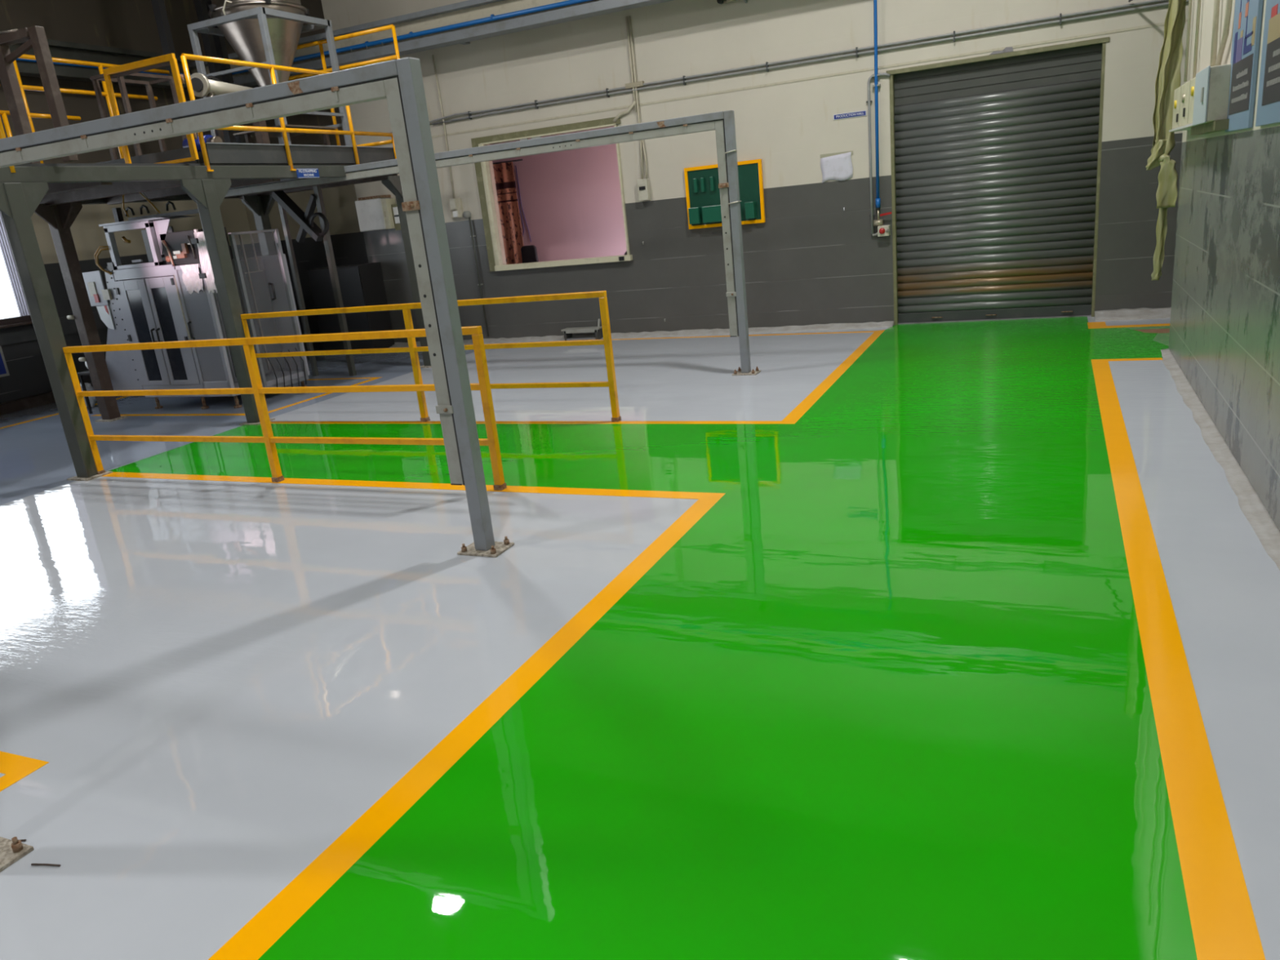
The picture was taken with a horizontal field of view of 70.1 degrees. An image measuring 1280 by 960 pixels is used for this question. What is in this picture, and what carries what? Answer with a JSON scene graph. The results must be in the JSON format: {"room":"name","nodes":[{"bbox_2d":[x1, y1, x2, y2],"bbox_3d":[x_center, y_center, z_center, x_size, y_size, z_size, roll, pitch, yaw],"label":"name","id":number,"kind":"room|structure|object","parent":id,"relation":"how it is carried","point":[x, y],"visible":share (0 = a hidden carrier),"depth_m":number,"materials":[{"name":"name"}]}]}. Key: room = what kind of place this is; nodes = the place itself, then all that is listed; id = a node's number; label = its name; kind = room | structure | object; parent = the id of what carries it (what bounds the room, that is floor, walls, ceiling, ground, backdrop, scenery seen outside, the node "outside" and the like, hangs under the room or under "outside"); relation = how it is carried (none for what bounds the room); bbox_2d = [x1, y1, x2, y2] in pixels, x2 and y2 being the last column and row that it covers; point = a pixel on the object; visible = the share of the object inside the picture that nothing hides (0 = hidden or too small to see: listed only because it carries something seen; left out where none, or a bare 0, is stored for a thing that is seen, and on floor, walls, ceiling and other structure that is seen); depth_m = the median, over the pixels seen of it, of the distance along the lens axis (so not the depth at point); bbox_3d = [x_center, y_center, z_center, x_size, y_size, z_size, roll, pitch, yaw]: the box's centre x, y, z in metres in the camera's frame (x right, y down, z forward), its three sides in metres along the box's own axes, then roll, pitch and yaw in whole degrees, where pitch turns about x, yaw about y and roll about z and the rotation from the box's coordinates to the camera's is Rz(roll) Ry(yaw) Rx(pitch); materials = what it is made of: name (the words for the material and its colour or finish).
{"room":"factory floor","nodes":[
{"label":"factory floor","id":0,"kind":"room"},
{"bbox_2d":[0,0,254,403],"bbox_3d":[-10.177,-2.594,5.562,0.250,7.000,19.150,2,18,24],"label":"wall","id":1,"kind":"structure","parent":0,"point":[131,24],"depth_m":11.90,"materials":[{"name":"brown paint"}]},
{"bbox_2d":[0,346,9,377],"bbox_3d":[-7.762,-1.360,10.727,0.014,0.380,0.580,2,18,24],"label":"framed notice","id":2,"kind":"object","parent":1,"relation":"attached to","point":[4,371],"visible":1,"depth_m":10.95,"materials":[{"name":"blue"}]},
{"bbox_2d":[0,352,6,374],"bbox_3d":[-7.756,-1.360,10.724,0.002,0.320,0.520,2,18,24],"label":"print","id":3,"kind":"object","parent":2,"relation":"attached to","point":[2,362],"depth_m":10.95,"materials":[{"name":"blue"}]},
{"bbox_2d":[0,211,32,328],"bbox_3d":[-8.415,-2.207,9.227,0.200,1.860,4.430,2,18,24],"label":"window","id":4,"kind":"structure","parent":1,"relation":"in","point":[24,318],"depth_m":11.06,"materials":[{"name":"grey"}]},
{"bbox_2d":[0,382,92,415],"bbox_3d":[-9.665,0.690,6.468,0.120,0.120,19.150,2,18,24],"label":"baseboard","id":5,"kind":"structure","parent":1,"relation":"attached to","point":[34,401],"depth_m":11.12,"materials":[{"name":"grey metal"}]},
{"bbox_2d":[0,311,106,346],"bbox_3d":[-9.793,-0.103,6.252,0.020,0.220,19.150,2,18,24],"label":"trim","id":6,"kind":"structure","parent":1,"relation":"attached to","point":[13,335],"depth_m":11.21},
{"bbox_2d":[8,39,191,89],"bbox_3d":[-9.978,-3.028,5.120,0.450,0.400,17.800,2,18,24],"label":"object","id":7,"kind":"structure","parent":1,"relation":"attached to","point":[58,49],"depth_m":11.39,"materials":[{"name":"grey paint"}]},
{"bbox_2d":[15,0,592,79],"bbox_3d":[-3.124,-2.824,2.443,14.246,0.219,17.464,2,18,24],"label":"pipe","id":8,"kind":"object","parent":7,"relation":"attached to","point":[492,17],"visible":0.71,"depth_m":11.18,"materials":[{"name":"blue"}]},
{"bbox_2d":[224,0,368,346],"bbox_3d":[-5.282,-5.467,13.455,2.700,7.000,0.150,2,18,24],"label":"wall","id":9,"kind":"structure","parent":0,"point":[348,242],"depth_m":13.64,"materials":[{"name":"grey paint"}]},
{"bbox_2d":[489,126,626,262],"bbox_3d":[-0.687,-3.932,13.907,4.400,2.900,0.150,2,18,24],"label":"wall","id":10,"kind":"structure","parent":0,"point":[571,202],"depth_m":13.89,"materials":[{"name":"pink paint"}]},
{"bbox_2d":[515,165,531,241],"bbox_3d":[-1.841,-4.290,14.194,0.174,1.152,0.026,2,18,24],"label":"cables","id":11,"kind":"object","parent":10,"relation":"attached to","point":[515,166],"visible":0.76,"depth_m":14.22,"materials":[{"name":"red plastic"}]},
{"bbox_2d":[0,316,1279,959],"bbox_3d":[-3.068,1.081,3.505,15.200,0.250,19.600,2,18,24],"label":"floor","id":12,"kind":"structure","parent":0,"point":[215,682],"depth_m":3.93,"materials":[{"name":"grey paint"}]},
{"bbox_2d":[0,836,34,871],"bbox_3d":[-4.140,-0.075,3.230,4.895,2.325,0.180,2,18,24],"label":"base plate","id":13,"kind":"object","parent":12,"relation":"on","point":[11,851],"visible":1,"depth_m":2.62,"materials":[{"name":"beige"}]},
{"bbox_2d":[0,751,48,791],"bbox_3d":[-3.162,1.146,2.881,1.940,0.001,1.405,2,18,24],"label":"floor marking","id":14,"kind":"object","parent":12,"relation":"on","point":[15,767],"depth_m":3.09,"materials":[{"name":"orange paint"}]},
{"bbox_2d":[31,863,60,866],"bbox_3d":[-1.670,1.082,2.563,0.093,0.005,0.007,-3,17,11],"label":"wire offcut","id":15,"kind":"object","parent":12,"relation":"on","point":[47,864],"visible":1,"depth_m":2.56,"materials":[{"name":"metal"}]},
{"bbox_2d":[0,395,129,429],"bbox_3d":[-6.748,-0.723,10.381,0.090,0.001,6.101,1,18,23],"label":"floor marking","id":16,"kind":"object","parent":12,"relation":"on","point":[125,396],"depth_m":10.27,"materials":[{"name":"orange paint"}]},
{"bbox_2d":[80,382,96,407],"bbox_3d":[-6.492,-1.007,10.681,0.192,0.319,0.208,-18,20,-34],"label":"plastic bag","id":17,"kind":"object","parent":12,"relation":"on","point":[92,400],"visible":0.39,"depth_m":10.65,"materials":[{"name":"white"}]},
{"bbox_2d":[77,370,100,413],"bbox_3d":[-6.090,-0.989,10.219,0.220,0.470,0.180,2,18,24],"label":"stool","id":18,"kind":"object","parent":12,"relation":"on","point":[86,372],"visible":0.27,"depth_m":10.16,"materials":[{"name":"black metal"}]},
{"bbox_2d":[82,191,310,408],"bbox_3d":[-4.981,-2.024,10.068,2.092,2.308,1.160,2,18,24],"label":"machine","id":19,"kind":"object","parent":12,"relation":"on","point":[176,300],"visible":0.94,"depth_m":9.68,"materials":[{"name":"grey metal"}]},
{"bbox_2d":[0,24,431,480],"bbox_3d":[-4.911,-2.463,8.930,3.055,3.780,5.645,2,18,24],"label":"platform","id":20,"kind":"object","parent":12,"relation":"on","point":[56,193],"visible":0.65,"depth_m":8.39,"materials":[{"name":"grey paint"}]},
{"bbox_2d":[0,26,78,163],"bbox_3d":[-4.924,-2.879,7.011,1.342,0.950,0.095,2,18,24],"label":"frame","id":21,"kind":"object","parent":20,"relation":"on","point":[34,37],"visible":0.82,"depth_m":6.76,"materials":[{"name":"metal"}]},
{"bbox_2d":[66,315,74,319],"bbox_3d":[-5.879,-1.683,9.432,0.090,0.044,0.044,2,18,24],"label":"pipe stub","id":22,"kind":"object","parent":20,"relation":"attached to","point":[68,317],"visible":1,"depth_m":9.41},
{"bbox_2d":[78,357,86,361],"bbox_3d":[-5.835,-1.264,9.557,0.090,0.044,0.044,2,18,24],"label":"pipe stub","id":23,"kind":"object","parent":20,"relation":"attached to","point":[81,359],"visible":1,"depth_m":9.54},
{"bbox_2d":[89,72,186,159],"bbox_3d":[-4.998,-3.554,9.234,0.400,0.985,0.670,2,18,24],"label":"frame","id":24,"kind":"object","parent":20,"relation":"on","point":[121,81],"visible":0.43,"depth_m":9.03,"materials":[{"name":"metal"}]},
{"bbox_2d":[151,0,186,100],"bbox_3d":[-5.417,-5.678,10.071,0.100,4.640,0.080,2,18,24],"label":"stanchion","id":25,"kind":"object","parent":20,"relation":"on","point":[158,6],"visible":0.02,"depth_m":10.23,"materials":[{"name":"black metal"}]},
{"bbox_2d":[182,134,222,163],"bbox_3d":[-4.089,-3.086,8.578,0.380,0.285,0.180,2,18,24],"label":"motor","id":26,"kind":"object","parent":20,"relation":"on","point":[208,138],"visible":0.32,"depth_m":8.50,"materials":[{"name":"blue metal"}]},
{"bbox_2d":[193,0,235,142],"bbox_3d":[-5.231,-5.892,10.719,0.100,4.640,0.080,2,18,24],"label":"stanchion","id":27,"kind":"object","parent":20,"relation":"on","point":[201,7],"visible":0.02,"depth_m":10.90,"materials":[{"name":"black metal"}]},
{"bbox_2d":[205,0,245,142],"bbox_3d":[-5.163,-5.943,10.867,0.100,4.640,0.080,2,18,24],"label":"stanchion","id":28,"kind":"object","parent":20,"relation":"on","point":[220,42],"visible":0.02,"depth_m":11.08,"materials":[{"name":"black metal"}]},
{"bbox_2d":[190,72,270,143],"bbox_3d":[-4.029,-3.566,9.131,0.210,0.872,1.038,-2,17,15],"label":"pipe","id":29,"kind":"object","parent":20,"relation":"on","point":[202,86],"visible":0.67,"depth_m":8.82,"materials":[{"name":"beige metal"}]},
{"bbox_2d":[186,6,352,146],"bbox_3d":[-4.075,-4.256,10.212,1.050,1.580,1.050,2,18,24],"label":"stand","id":30,"kind":"object","parent":20,"relation":"on","point":[262,14],"visible":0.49,"depth_m":9.77,"materials":[{"name":"grey paint"}]},
{"bbox_2d":[208,0,309,86],"bbox_3d":[-4.157,-4.958,9.994,1.020,1.820,1.050,2,18,24],"label":"hopper","id":31,"kind":"object","parent":30,"relation":"on","point":[244,36],"visible":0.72,"depth_m":9.78,"materials":[{"name":"silver metal"}]},
{"bbox_2d":[233,124,337,145],"bbox_3d":[-3.887,-3.654,10.133,0.750,0.440,0.800,2,18,24],"label":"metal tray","id":32,"kind":"object","parent":20,"relation":"on","point":[248,134],"visible":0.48,"depth_m":9.98,"materials":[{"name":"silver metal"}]},
{"bbox_2d":[233,124,337,137],"bbox_3d":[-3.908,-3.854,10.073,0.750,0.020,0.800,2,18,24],"label":"railing","id":33,"kind":"object","parent":32,"relation":"on","point":[249,133],"depth_m":9.95,"materials":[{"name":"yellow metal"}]},
{"bbox_2d":[296,168,319,177],"bbox_3d":[-3.348,-3.093,9.194,0.008,0.090,0.310,2,18,24],"label":"name plate","id":34,"kind":"object","parent":20,"relation":"attached to","point":[301,172],"visible":1,"depth_m":9.19,"materials":[{"name":"blue"}]},
{"bbox_2d":[90,377,381,416],"bbox_3d":[-4.556,-0.959,10.405,2.550,0.001,1.880,2,18,24],"label":"floor marking","id":35,"kind":"object","parent":12,"relation":"on","point":[371,378],"depth_m":9.75,"materials":[{"name":"orange paint"}]},
{"bbox_2d":[0,57,514,557],"bbox_3d":[-3.033,-0.811,5.305,4.895,2.325,0.180,2,18,24],"label":"frame","id":36,"kind":"object","parent":12,"relation":"on","point":[399,81],"visible":1,"depth_m":4.36,"materials":[{"name":"grey metal"}]},
{"bbox_2d":[80,134,87,138],"bbox_3d":[-2.973,-1.838,4.882,0.040,0.020,0.018,2,18,24],"label":"bolt","id":37,"kind":"object","parent":36,"relation":"on","point":[82,136],"depth_m":4.87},
{"bbox_2d":[165,118,173,123],"bbox_3d":[-2.379,-1.821,4.617,0.040,0.020,0.018,2,18,24],"label":"bolt","id":38,"kind":"object","parent":36,"relation":"on","point":[167,120],"depth_m":4.61,"materials":[{"name":"metal"}]},
{"bbox_2d":[245,102,253,107],"bbox_3d":[-1.877,-1.806,4.393,0.040,0.020,0.018,2,18,24],"label":"bolt","id":39,"kind":"object","parent":36,"relation":"on","point":[247,104],"depth_m":4.39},
{"bbox_2d":[330,86,338,91],"bbox_3d":[-1.393,-1.792,4.177,0.040,0.020,0.018,2,18,24],"label":"bolt","id":40,"kind":"object","parent":36,"relation":"on","point":[332,88],"depth_m":4.17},
{"bbox_2d":[62,325,506,490],"bbox_3d":[-2.663,-0.479,6.353,3.864,1.020,0.058,2,18,24],"label":"guard rail","id":41,"kind":"object","parent":12,"relation":"on","point":[257,389],"visible":0.94,"depth_m":6.21,"materials":[{"name":"yellow metal"}]},
{"bbox_2d":[271,185,356,376],"bbox_3d":[-3.854,-2.321,10.845,0.765,2.206,0.156,4,19,29],"label":"support post","id":42,"kind":"object","parent":12,"relation":"on","point":[305,220],"visible":1,"depth_m":10.70,"materials":[{"name":"black metal"}]},
{"bbox_2d":[307,262,395,350],"bbox_3d":[-4.198,-2.496,13.279,0.940,1.220,0.485,2,18,24],"label":"cabinet","id":43,"kind":"object","parent":12,"relation":"on","point":[360,284],"visible":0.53,"depth_m":13.05,"materials":[{"name":"black metal"}]},
{"bbox_2d":[101,471,725,959],"bbox_3d":[-3.121,0.933,3.579,5.235,0.002,6.175,2,18,24],"label":"floor marking","id":44,"kind":"object","parent":12,"relation":"on","point":[252,940],"depth_m":3.04,"materials":[{"name":"orange paint"}]},
{"bbox_2d":[240,290,621,422],"bbox_3d":[-1.974,-1.003,7.862,3.864,1.020,0.058,2,18,24],"label":"guard rail","id":45,"kind":"object","parent":12,"relation":"on","point":[412,348],"visible":0.65,"depth_m":7.45,"materials":[{"name":"yellow metal"}]},
{"bbox_2d":[225,110,760,375],"bbox_3d":[-1.965,-2.199,9.570,6.495,2.325,0.180,2,18,24],"label":"frame","id":46,"kind":"object","parent":12,"relation":"on","point":[723,122],"visible":0.91,"depth_m":8.42,"materials":[{"name":"grey metal"}]},
{"bbox_2d":[270,329,884,423],"bbox_3d":[-0.464,-1.116,9.499,5.310,0.002,4.315,2,18,24],"label":"floor marking","id":47,"kind":"object","parent":12,"relation":"on","point":[802,407],"depth_m":7.57,"materials":[{"name":"orange paint"}]},
{"bbox_2d":[560,319,603,341],"bbox_3d":[-0.755,-1.982,12.055,0.550,0.254,0.189,2,18,24],"label":"metal stand","id":48,"kind":"object","parent":12,"relation":"on","point":[567,332],"visible":0.89,"depth_m":12.00,"materials":[{"name":"grey paint"}]},
{"bbox_2d":[566,336,595,340],"bbox_3d":[-0.749,-1.868,12.063,0.440,0.030,0.140,2,18,24],"label":"shelf","id":49,"kind":"object","parent":48,"relation":"attached to","point":[568,338],"depth_m":12.04,"materials":[{"name":"grey paint"}]},
{"bbox_2d":[109,316,1197,959],"bbox_3d":[-0.033,-0.127,6.042,9.156,0.001,12.541,8,22,39],"label":"walkway","id":50,"kind":"object","parent":12,"relation":"on","point":[887,697],"visible":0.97,"depth_m":2.91,"materials":[{"name":"green paint"}]},
{"bbox_2d":[1125,325,1169,329],"bbox_3d":[5.066,-1.462,8.724,0.740,0.002,0.150,2,18,24],"label":"coat","id":51,"kind":"object","parent":50,"relation":"on","point":[1162,326],"visible":0.43,"depth_m":8.80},
{"bbox_2d":[1135,328,1169,333],"bbox_3d":[4.990,-1.401,8.544,0.630,0.002,0.260,2,18,24],"label":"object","id":52,"kind":"object","parent":50,"relation":"on","point":[1166,330],"visible":0.47,"depth_m":8.61,"materials":[{"name":"brown"}]},
{"bbox_2d":[1152,333,1168,346],"bbox_3d":[4.855,-1.240,8.056,0.570,0.002,0.770,2,18,24],"label":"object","id":53,"kind":"object","parent":50,"relation":"on","point":[1162,338],"visible":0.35,"depth_m":8.22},
{"bbox_2d":[611,330,875,340],"bbox_3d":[-0.253,-1.801,11.715,6.494,0.002,0.179,2,18,25],"label":"floor marking","id":54,"kind":"object","parent":12,"relation":"on","point":[873,331],"depth_m":10.94,"materials":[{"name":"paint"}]},
{"bbox_2d":[1087,321,1169,328],"bbox_3d":[5.856,-1.531,8.680,2.865,0.002,0.420,2,18,24],"label":"floor marking","id":55,"kind":"object","parent":12,"relation":"on","point":[1095,324],"depth_m":9.05,"materials":[{"name":"orange paint"}]},
{"bbox_2d":[1091,357,1265,959],"bbox_3d":[2.058,0.492,3.243,0.520,0.002,9.960,2,18,24],"label":"floor marking","id":56,"kind":"object","parent":12,"relation":"on","point":[1224,926],"depth_m":2.58,"materials":[{"name":"orange paint"}]},
{"bbox_2d":[320,0,1188,342],"bbox_3d":[1.576,-5.205,10.184,12.500,7.000,0.250,2,18,24],"label":"wall","id":57,"kind":"structure","parent":0,"point":[812,260],"depth_m":10.69,"materials":[{"name":"paint"}]},
{"bbox_2d":[355,194,395,231],"bbox_3d":[-3.700,-3.753,12.826,0.530,0.455,0.220,2,18,24],"label":"upper cabinet","id":58,"kind":"object","parent":57,"relation":"attached to","point":[373,212],"visible":0.98,"depth_m":12.72,"materials":[{"name":"white metal"}]},
{"bbox_2d":[357,194,391,200],"bbox_3d":[-3.717,-3.953,12.764,0.400,0.035,0.220,2,18,24],"label":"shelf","id":59,"kind":"object","parent":58,"relation":"attached to","point":[380,197],"depth_m":12.66,"materials":[{"name":"brown wood"}]},
{"bbox_2d":[391,173,400,230],"bbox_3d":[-3.374,-3.971,12.646,0.180,0.970,0.142,2,18,24],"label":"box","id":60,"kind":"object","parent":57,"relation":"attached to","point":[394,207],"visible":0.37,"depth_m":12.69,"materials":[{"name":"white"}]},
{"bbox_2d":[186,0,673,86],"bbox_3d":[0.328,-5.565,10.185,14.600,0.405,0.520,2,18,24],"label":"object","id":61,"kind":"structure","parent":57,"relation":"attached to","point":[469,10],"depth_m":11.20,"materials":[{"name":"grey paint"}]},
{"bbox_2d":[431,54,448,151],"bbox_3d":[-2.600,-4.948,11.989,0.036,1.169,0.080,2,18,24],"label":"pipe","id":62,"kind":"object","parent":57,"relation":"attached to","point":[433,55],"depth_m":11.99,"materials":[{"name":"beige plastic"}]},
{"bbox_2d":[448,166,463,218],"bbox_3d":[-2.488,-3.882,12.308,0.205,0.656,0.080,2,18,24],"label":"wall socket","id":63,"kind":"object","parent":57,"relation":"attached to","point":[456,207],"depth_m":12.35,"materials":[{"name":"beige plastic"}]},
{"bbox_2d":[448,198,457,209],"bbox_3d":[-2.531,-3.736,12.355,0.090,0.140,0.040,2,18,24],"label":"socket","id":64,"kind":"object","parent":63,"relation":"attached to","point":[452,202],"depth_m":12.34,"materials":[{"name":"beige plastic"}]},
{"bbox_2d":[462,210,488,337],"bbox_3d":[-2.255,-2.827,12.579,0.120,1.704,0.060,2,18,24],"label":"pipe","id":65,"kind":"object","parent":57,"relation":"attached to","point":[466,215],"visible":0.94,"depth_m":12.49,"materials":[{"name":"grey metal"}]},
{"bbox_2d":[471,116,632,271],"bbox_3d":[-1.117,-3.668,11.869,2.150,1.715,0.285,2,18,24],"label":"window","id":66,"kind":"structure","parent":57,"relation":"in","point":[484,170],"depth_m":12.02,"materials":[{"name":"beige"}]},
{"bbox_2d":[613,15,644,123],"bbox_3d":[-0.150,-4.870,10.887,0.448,1.170,0.100,2,18,24],"label":"pipe","id":67,"kind":"object","parent":57,"relation":"attached to","point":[636,84],"depth_m":10.89,"materials":[{"name":"grey plastic"}]},
{"bbox_2d":[389,320,893,347],"bbox_3d":[-0.475,-1.899,12.024,7.430,0.058,0.191,2,18,24],"label":"baseboard","id":68,"kind":"structure","parent":57,"relation":"attached to","point":[886,323],"depth_m":11.55,"materials":[{"name":"grey concrete"}]},
{"bbox_2d":[636,139,650,200],"bbox_3d":[0.046,-3.791,11.171,0.162,0.696,0.100,2,18,24],"label":"switch","id":69,"kind":"object","parent":57,"relation":"attached to","point":[643,188],"depth_m":11.19,"materials":[{"name":"beige plastic"}]},
{"bbox_2d":[684,159,765,229],"bbox_3d":[0.990,-3.390,10.853,0.960,0.715,0.135,2,18,24],"label":"board","id":70,"kind":"object","parent":57,"relation":"attached to","point":[701,183],"visible":0.85,"depth_m":10.88,"materials":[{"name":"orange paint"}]},
{"bbox_2d":[716,0,747,4],"bbox_3d":[2.027,-5.321,9.720,2.505,0.095,0.132,2,18,24],"label":"pipe","id":71,"kind":"object","parent":57,"relation":"attached to","point":[720,2],"visible":1,"depth_m":10.16,"materials":[{"name":"blue"}]},
{"bbox_2d":[375,18,1187,146],"bbox_3d":[1.598,-4.478,10.279,12.500,0.025,0.006,2,18,24],"label":"pipe","id":72,"kind":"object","parent":57,"relation":"attached to","point":[1186,20],"depth_m":10.07,"materials":[{"name":"grey metal"}]},
{"bbox_2d":[390,0,1188,133],"bbox_3d":[1.890,-4.626,10.067,11.601,0.123,0.052,2,18,24],"label":"pipe","id":73,"kind":"object","parent":57,"relation":"attached to","point":[767,68],"visible":0.86,"depth_m":9.97,"materials":[{"name":"grey metal"}]},
{"bbox_2d":[1128,0,1186,280],"bbox_3d":[4.544,-3.413,8.113,0.240,3.026,1.967,1,18,22],"label":"curtain","id":74,"kind":"object","parent":73,"relation":"hanging from","point":[1168,79],"visible":0.96,"depth_m":7.38,"materials":[{"name":"beige fabric"}]},
{"bbox_2d":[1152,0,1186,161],"bbox_3d":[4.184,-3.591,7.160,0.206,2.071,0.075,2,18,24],"label":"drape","id":75,"kind":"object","parent":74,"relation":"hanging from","point":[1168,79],"depth_m":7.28,"materials":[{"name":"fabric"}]},
{"bbox_2d":[820,151,853,182],"bbox_3d":[2.226,-3.538,10.312,0.370,0.310,0.014,2,18,24],"label":"paper sheet","id":76,"kind":"object","parent":57,"relation":"attached to","point":[835,166],"visible":1,"depth_m":10.31,"materials":[{"name":"beige paper"}]},
{"bbox_2d":[833,110,866,119],"bbox_3d":[2.323,-4.039,10.095,0.361,0.056,0.012,2,18,24],"label":"sign","id":77,"kind":"object","parent":57,"relation":"attached to","point":[859,113],"visible":1,"depth_m":10.09,"materials":[{"name":"blue plastic"}]},
{"bbox_2d":[866,72,890,236],"bbox_3d":[2.652,-3.579,10.082,0.262,1.705,0.053,2,18,24],"label":"conduit","id":78,"kind":"object","parent":57,"relation":"attached to","point":[868,101],"visible":1,"depth_m":10.09,"materials":[{"name":"grey metal"}]},
{"bbox_2d":[871,0,892,226],"bbox_3d":[2.597,-4.183,9.860,0.204,2.769,0.118,2,18,24],"label":"pipe","id":79,"kind":"object","parent":57,"relation":"attached to","point":[878,222],"visible":1,"depth_m":9.94,"materials":[{"name":"blue"}]},
{"bbox_2d":[877,224,890,236],"bbox_3d":[2.751,-2.804,10.261,0.139,0.115,0.131,2,18,24],"label":"box","id":80,"kind":"object","parent":57,"relation":"attached to","point":[882,230],"visible":1,"depth_m":10.23,"materials":[{"name":"beige plastic"}]},
{"bbox_2d":[897,315,1091,324],"bbox_3d":[3.949,-1.812,10.266,2.085,0.012,0.170,2,18,24],"label":"trim","id":81,"kind":"structure","parent":57,"relation":"attached to","point":[1076,315],"depth_m":10.17,"materials":[{"name":"grey metal"}]},
{"bbox_2d":[885,36,1109,324],"bbox_3d":[3.802,-3.127,9.851,2.145,2.785,0.214,2,18,24],"label":"door","id":82,"kind":"structure","parent":57,"relation":"in","point":[996,157],"depth_m":9.80,"materials":[{"name":"metal"}]},
{"bbox_2d":[1094,307,1171,320],"bbox_3d":[6.151,-1.693,8.985,2.985,0.081,0.353,2,18,24],"label":"baseboard","id":83,"kind":"structure","parent":57,"relation":"attached to","point":[1141,313],"depth_m":9.47,"materials":[{"name":"grey concrete"}]},
{"bbox_2d":[1168,0,1279,531],"bbox_3d":[0.915,-1.909,-0.602,0.240,7.000,16.830,2,18,24],"label":"wall","id":84,"kind":"structure","parent":0,"point":[1224,333],"depth_m":5.03,"materials":[{"name":"paint"}]},
{"bbox_2d":[1168,76,1199,132],"bbox_3d":[3.824,-2.598,6.315,0.125,0.300,1.490,2,18,24],"label":"switch box","id":85,"kind":"object","parent":84,"relation":"attached to","point":[1184,95],"visible":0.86,"depth_m":6.33,"materials":[{"name":"white plastic"}]},
{"bbox_2d":[1183,0,1191,81],"bbox_3d":[4.064,-4.251,6.653,0.021,2.501,0.102,2,18,24],"label":"conduit","id":86,"kind":"object","parent":84,"relation":"attached to","point":[1189,12],"visible":1,"depth_m":6.89,"materials":[{"name":"white plastic"}]},
{"bbox_2d":[1192,0,1200,78],"bbox_3d":[3.856,-4.067,6.200,0.021,2.550,0.082,2,18,24],"label":"conduit","id":87,"kind":"object","parent":84,"relation":"attached to","point":[1198,8],"visible":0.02,"depth_m":6.45,"materials":[{"name":"white plastic"}]},
{"bbox_2d":[1190,63,1231,135],"bbox_3d":[3.496,-2.327,5.620,0.142,0.355,1.080,2,18,24],"label":"meter box","id":88,"kind":"object","parent":84,"relation":"attached to","point":[1211,93],"visible":0.9,"depth_m":5.24,"materials":[{"name":"grey metal"}]},
{"bbox_2d":[1190,119,1229,135],"bbox_3d":[3.535,-2.183,5.652,0.090,0.055,1.080,2,18,24],"label":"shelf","id":89,"kind":"object","parent":88,"relation":"attached to","point":[1211,126],"depth_m":5.36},
{"bbox_2d":[1209,0,1219,66],"bbox_3d":[3.486,-3.784,5.401,0.030,2.562,0.122,2,18,24],"label":"conduit","id":90,"kind":"object","parent":84,"relation":"attached to","point":[1216,2],"visible":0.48,"depth_m":5.67,"materials":[{"name":"white plastic"}]},
{"bbox_2d":[1160,348,1279,570],"bbox_3d":[2.300,0.514,3.065,0.102,0.014,10.830,2,18,24],"label":"baseboard","id":91,"kind":"structure","parent":84,"relation":"attached to","point":[1268,533],"depth_m":4.73,"materials":[{"name":"grey concrete"}]},
{"bbox_2d":[1214,0,1232,66],"bbox_3d":[3.343,-3.670,5.088,0.032,2.572,0.335,2,18,24],"label":"conduit","id":92,"kind":"object","parent":84,"relation":"attached to","point":[1228,2],"visible":0.83,"depth_m":5.30,"materials":[{"name":"white plastic"}]},
{"bbox_2d":[1225,0,1263,132],"bbox_3d":[3.204,-2.419,4.816,0.022,1.074,0.730,2,18,24],"label":"poster","id":93,"kind":"object","parent":84,"relation":"attached to","point":[1247,20],"visible":1,"depth_m":4.79,"materials":[{"name":"blue paper"}]},
{"bbox_2d":[1255,0,1279,126],"bbox_3d":[2.835,-2.139,4.010,0.022,1.074,0.730,2,18,24],"label":"poster","id":94,"kind":"object","parent":84,"relation":"attached to","point":[1268,112],"visible":1,"depth_m":4.20,"materials":[{"name":"blue paper"}]},
{"bbox_3d":[-0.855,-2.261,13.641,4.700,0.100,1.750,2,18,24],"label":"floor","id":95,"kind":"structure","parent":0,"visible":0},
{"bbox_2d":[493,159,524,264],"bbox_3d":[-2.094,-3.535,13.849,1.100,2.427,0.104,2,18,24],"label":"curtain","id":96,"kind":"object","parent":95,"relation":"on","point":[504,172],"visible":0.26,"depth_m":13.61,"materials":[{"name":"brown fabric"}]},
{"bbox_2d":[520,244,538,262],"bbox_3d":[-1.622,-2.774,13.265,0.486,1.215,0.511,2,18,24],"label":"office chair","id":97,"kind":"object","parent":95,"relation":"on","point":[529,253],"visible":0.28,"depth_m":13.29,"materials":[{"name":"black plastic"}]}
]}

